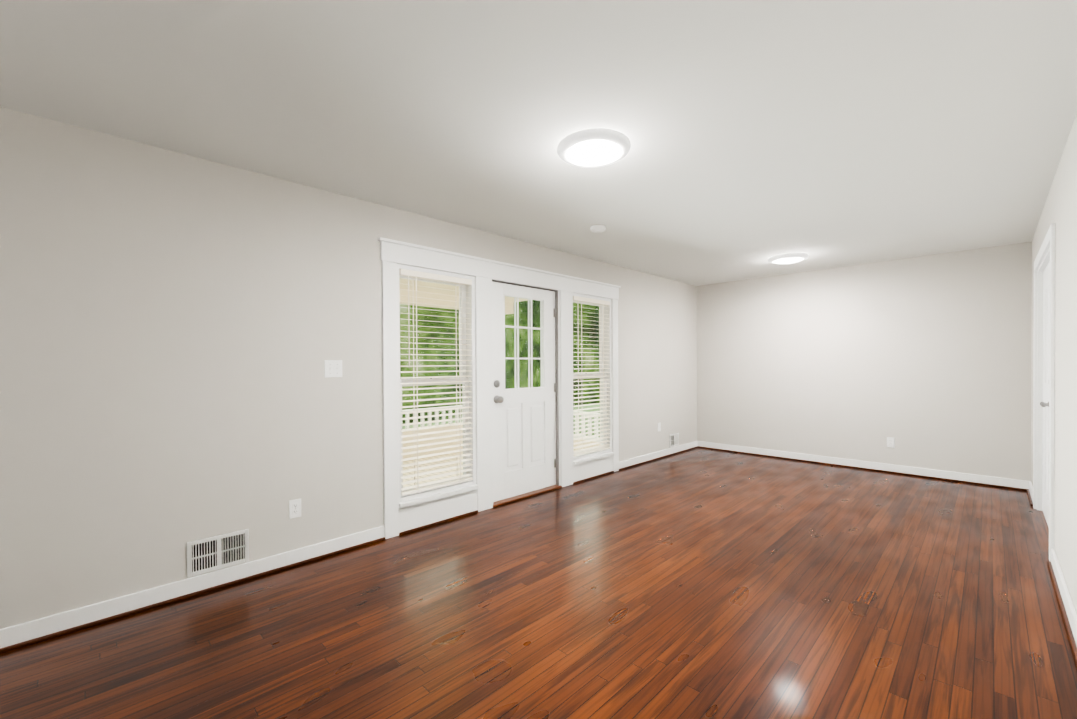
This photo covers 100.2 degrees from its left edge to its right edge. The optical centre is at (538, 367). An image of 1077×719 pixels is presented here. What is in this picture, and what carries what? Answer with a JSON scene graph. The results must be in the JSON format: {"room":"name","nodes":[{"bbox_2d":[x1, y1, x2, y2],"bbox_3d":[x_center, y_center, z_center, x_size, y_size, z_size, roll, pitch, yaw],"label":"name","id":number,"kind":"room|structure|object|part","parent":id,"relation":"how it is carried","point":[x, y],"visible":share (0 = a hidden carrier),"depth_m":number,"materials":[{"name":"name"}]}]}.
{"room":"empty living room","nodes":[
{"label":"empty living room","id":0,"kind":"room"},
{"bbox_2d":[0,107,696,628],"bbox_3d":[-0.552,0.024,3.981,8.190,2.440,0.150,-1,1,-45],"label":"wall","id":1,"kind":"structure","parent":0,"point":[176,329],"depth_m":2.49,"materials":[{"name":"grey paint"}]},
{"bbox_2d":[0,525,384,652],"bbox_3d":[-2.240,1.219,2.172,3.160,0.100,0.030,-1,1,-45],"label":"baseboard","id":2,"kind":"structure","parent":1,"relation":"attached to","point":[29,630],"depth_m":2.42,"materials":[{"name":"white wood"}]},
{"bbox_2d":[186,528,248,577],"bbox_3d":[-1.833,1.061,2.586,0.295,0.195,0.018,-1,1,-45],"label":"air vent","id":3,"kind":"object","parent":1,"relation":"in","point":[210,554],"visible":1,"depth_m":2.58,"materials":[{"name":"metal"}]},
{"bbox_2d":[289,498,300,518],"bbox_3d":[-1.552,0.899,2.873,0.072,0.116,0.008,-1,1,-45],"label":"electrical outlet","id":4,"kind":"object","parent":1,"relation":"attached to","point":[295,508],"visible":1,"depth_m":2.87,"materials":[{"name":"plastic"}]},
{"bbox_2d":[324,360,341,377],"bbox_3d":[-1.379,0.007,3.037,0.116,0.116,0.018,-1,1,-45],"label":"switch plate","id":5,"kind":"object","parent":1,"relation":"attached to","point":[333,368],"visible":1,"depth_m":3.04,"materials":[{"name":"plastic"}]},
{"bbox_2d":[397,264,599,501],"bbox_3d":[-1.640,0.069,4.732,5.510,2.410,2.750,-1,1,-45],"label":"porch","id":6,"kind":"structure","parent":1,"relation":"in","point":[469,349],"depth_m":3.89,"materials":[{"name":"white"}]},
{"bbox_2d":[399,269,472,495],"bbox_3d":[-0.810,0.109,3.633,0.658,1.715,0.062,-1,1,-45],"label":"window blind","id":7,"kind":"object","parent":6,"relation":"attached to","point":[430,276],"visible":0.94,"depth_m":3.60,"materials":[{"name":"white plastic"}]},
{"bbox_3d":[-1.693,0.069,4.785,5.510,2.410,2.600,-1,1,-45],"label":"porch railing","id":8,"kind":"part","parent":6,"relation":"part of","materials":[{"name":"white wood"}]},
{"bbox_2d":[378,237,620,538],"bbox_3d":[-0.139,0.143,4.362,2.990,2.192,0.195,-1,1,-45],"label":"door frame","id":9,"kind":"structure","parent":1,"relation":"attached to","point":[407,516],"depth_m":3.91,"materials":[{"name":"white wood"}]},
{"bbox_2d":[492,282,556,501],"bbox_3d":[-0.115,0.215,4.343,0.861,1.993,0.125,-1,1,-45],"label":"entry door","id":10,"kind":"structure","parent":1,"relation":"in","point":[524,441],"depth_m":4.34,"materials":[{"name":"white wood"}]},
{"bbox_2d":[493,485,561,507],"bbox_3d":[-0.150,1.229,4.389,0.910,0.020,0.205,-1,1,-45],"label":"door sill","id":11,"kind":"structure","parent":1,"relation":"attached to","point":[522,496],"depth_m":4.30,"materials":[{"name":"brown wood"}]},
{"bbox_2d":[572,293,611,460],"bbox_3d":[0.549,0.094,5.080,0.720,1.790,0.150,-1,1,-45],"label":"window","id":12,"kind":"structure","parent":1,"relation":"in","point":[607,334],"depth_m":5.27,"materials":[{"name":"white plastic"}]},
{"bbox_2d":[573,296,609,456],"bbox_3d":[0.594,0.089,5.035,0.648,1.715,0.062,-1,1,-45],"label":"window blind","id":13,"kind":"object","parent":12,"relation":"attached to","point":[591,301],"visible":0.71,"depth_m":5.02,"materials":[{"name":"white plastic"}]},
{"bbox_2d":[619,441,699,470],"bbox_3d":[1.674,1.164,6.078,2.040,0.100,0.030,-1,1,-45],"label":"baseboard","id":14,"kind":"structure","parent":1,"relation":"attached to","point":[632,462],"depth_m":5.97,"materials":[{"name":"white wood"}]},
{"bbox_2d":[669,433,678,447],"bbox_3d":[1.909,1.016,6.322,0.260,0.180,0.018,-1,1,-45],"label":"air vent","id":15,"kind":"object","parent":1,"relation":"in","point":[673,439],"visible":1,"depth_m":6.32,"materials":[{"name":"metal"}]},
{"bbox_2d":[0,448,1076,718],"bbox_3d":[0.755,1.277,2.689,8.190,0.060,3.530,-1,1,-45],"label":"floor","id":16,"kind":"structure","parent":0,"point":[702,584],"depth_m":2.23,"materials":[{"name":"brown wood"}]},
{"bbox_2d":[0,0,1076,285],"bbox_3d":[0.691,-1.243,2.718,8.430,0.100,3.690,-1,1,-45],"label":"ceiling","id":17,"kind":"structure","parent":0,"point":[824,134],"depth_m":2.04,"materials":[{"name":"white paint"}]},
{"bbox_2d":[557,128,630,167],"bbox_3d":[0.295,-1.154,2.415,0.392,0.068,0.392,-1,1,-45],"label":"ceiling light","id":18,"kind":"object","parent":17,"relation":"attached to","point":[593,147],"visible":1,"depth_m":2.33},
{"bbox_2d":[590,225,605,232],"bbox_3d":[0.509,-1.180,3.843,0.132,0.042,0.132,-1,1,-45],"label":"smoke detector","id":19,"kind":"object","parent":17,"relation":"attached to","point":[597,228],"visible":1,"depth_m":3.80,"materials":[{"name":"plastic"}]},
{"bbox_2d":[768,253,808,263],"bbox_3d":[2.752,-1.189,4.965,0.392,0.068,0.392,-1,1,-45],"label":"ceiling light","id":20,"kind":"object","parent":17,"relation":"attached to","point":[788,258],"visible":1,"depth_m":4.86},
{"bbox_2d":[697,242,1031,480],"bbox_3d":[3.639,-0.014,5.664,0.120,2.440,3.690,-1,1,-45],"label":"wall","id":21,"kind":"structure","parent":0,"point":[924,361],"depth_m":5.23,"materials":[{"name":"grey paint"}]},
{"bbox_2d":[698,441,1027,490],"bbox_3d":[3.604,1.157,5.610,0.030,0.100,3.420,-1,1,-45],"label":"baseboard","id":22,"kind":"structure","parent":21,"relation":"attached to","point":[1007,483],"depth_m":5.23,"materials":[{"name":"white wood"}]},
{"bbox_2d":[887,437,894,447],"bbox_3d":[4.047,0.858,5.176,0.008,0.116,0.072,-1,1,-45],"label":"electrical outlet","id":23,"kind":"object","parent":21,"relation":"attached to","point":[891,442],"visible":1,"depth_m":5.17,"materials":[{"name":"plastic"}]},
{"bbox_2d":[1031,114,1076,613],"bbox_3d":[1.960,0.030,1.465,8.190,2.440,0.120,-1,1,-45],"label":"wall","id":24,"kind":"structure","parent":0,"point":[1060,209],"depth_m":2.42,"materials":[{"name":"grey paint"}]},
{"bbox_2d":[1025,481,1032,505],"bbox_3d":[4.560,1.163,4.170,0.650,0.100,0.030,-1,1,-45],"label":"baseboard","id":25,"kind":"structure","parent":24,"relation":"attached to","point":[1030,488],"depth_m":4.22,"materials":[{"name":"white wood"}]},
{"bbox_2d":[1033,223,1054,560],"bbox_3d":[3.812,0.157,3.327,1.570,2.135,0.138,-1,1,-45],"label":"door frame","id":26,"kind":"structure","parent":24,"relation":"attached to","point":[1045,256],"depth_m":3.82,"materials":[{"name":"white wood"}]},
{"bbox_2d":[1040,262,1049,526],"bbox_3d":[3.793,0.206,3.347,1.354,2.017,0.083,-1,1,-45],"label":"door","id":27,"kind":"structure","parent":24,"relation":"in","point":[1044,404],"depth_m":3.56,"materials":[{"name":"white wood"}]},
{"bbox_2d":[1047,549,1076,665],"bbox_3d":[1.113,1.211,0.730,5.930,0.100,0.030,-1,1,-45],"label":"baseboard","id":28,"kind":"structure","parent":24,"relation":"attached to","point":[1066,605],"depth_m":2.28,"materials":[{"name":"white wood"}]},
{"label":"outside","id":29,"kind":"structure","parent":0,"visible":0},
{"bbox_2d":[403,452,462,487],"bbox_3d":[-1.601,1.339,4.739,5.550,0.130,2.400,-1,1,-45],"label":"deck","id":30,"kind":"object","parent":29,"point":[426,470],"depth_m":5.61,"materials":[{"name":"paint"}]},
{"bbox_2d":[400,300,599,423],"bbox_3d":[3.096,-4.470,15.276,42.000,12.800,11.000,-1,1,-45],"label":"trees","id":31,"kind":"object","parent":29,"point":[523,336],"depth_m":16.93,"materials":[{"name":"green plant"}]},
{"bbox_2d":[402,404,599,436],"bbox_3d":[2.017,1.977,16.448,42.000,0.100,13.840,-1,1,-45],"label":"railing","id":32,"kind":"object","parent":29,"point":[576,408],"depth_m":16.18,"materials":[{"name":"white wood"}]}
]}

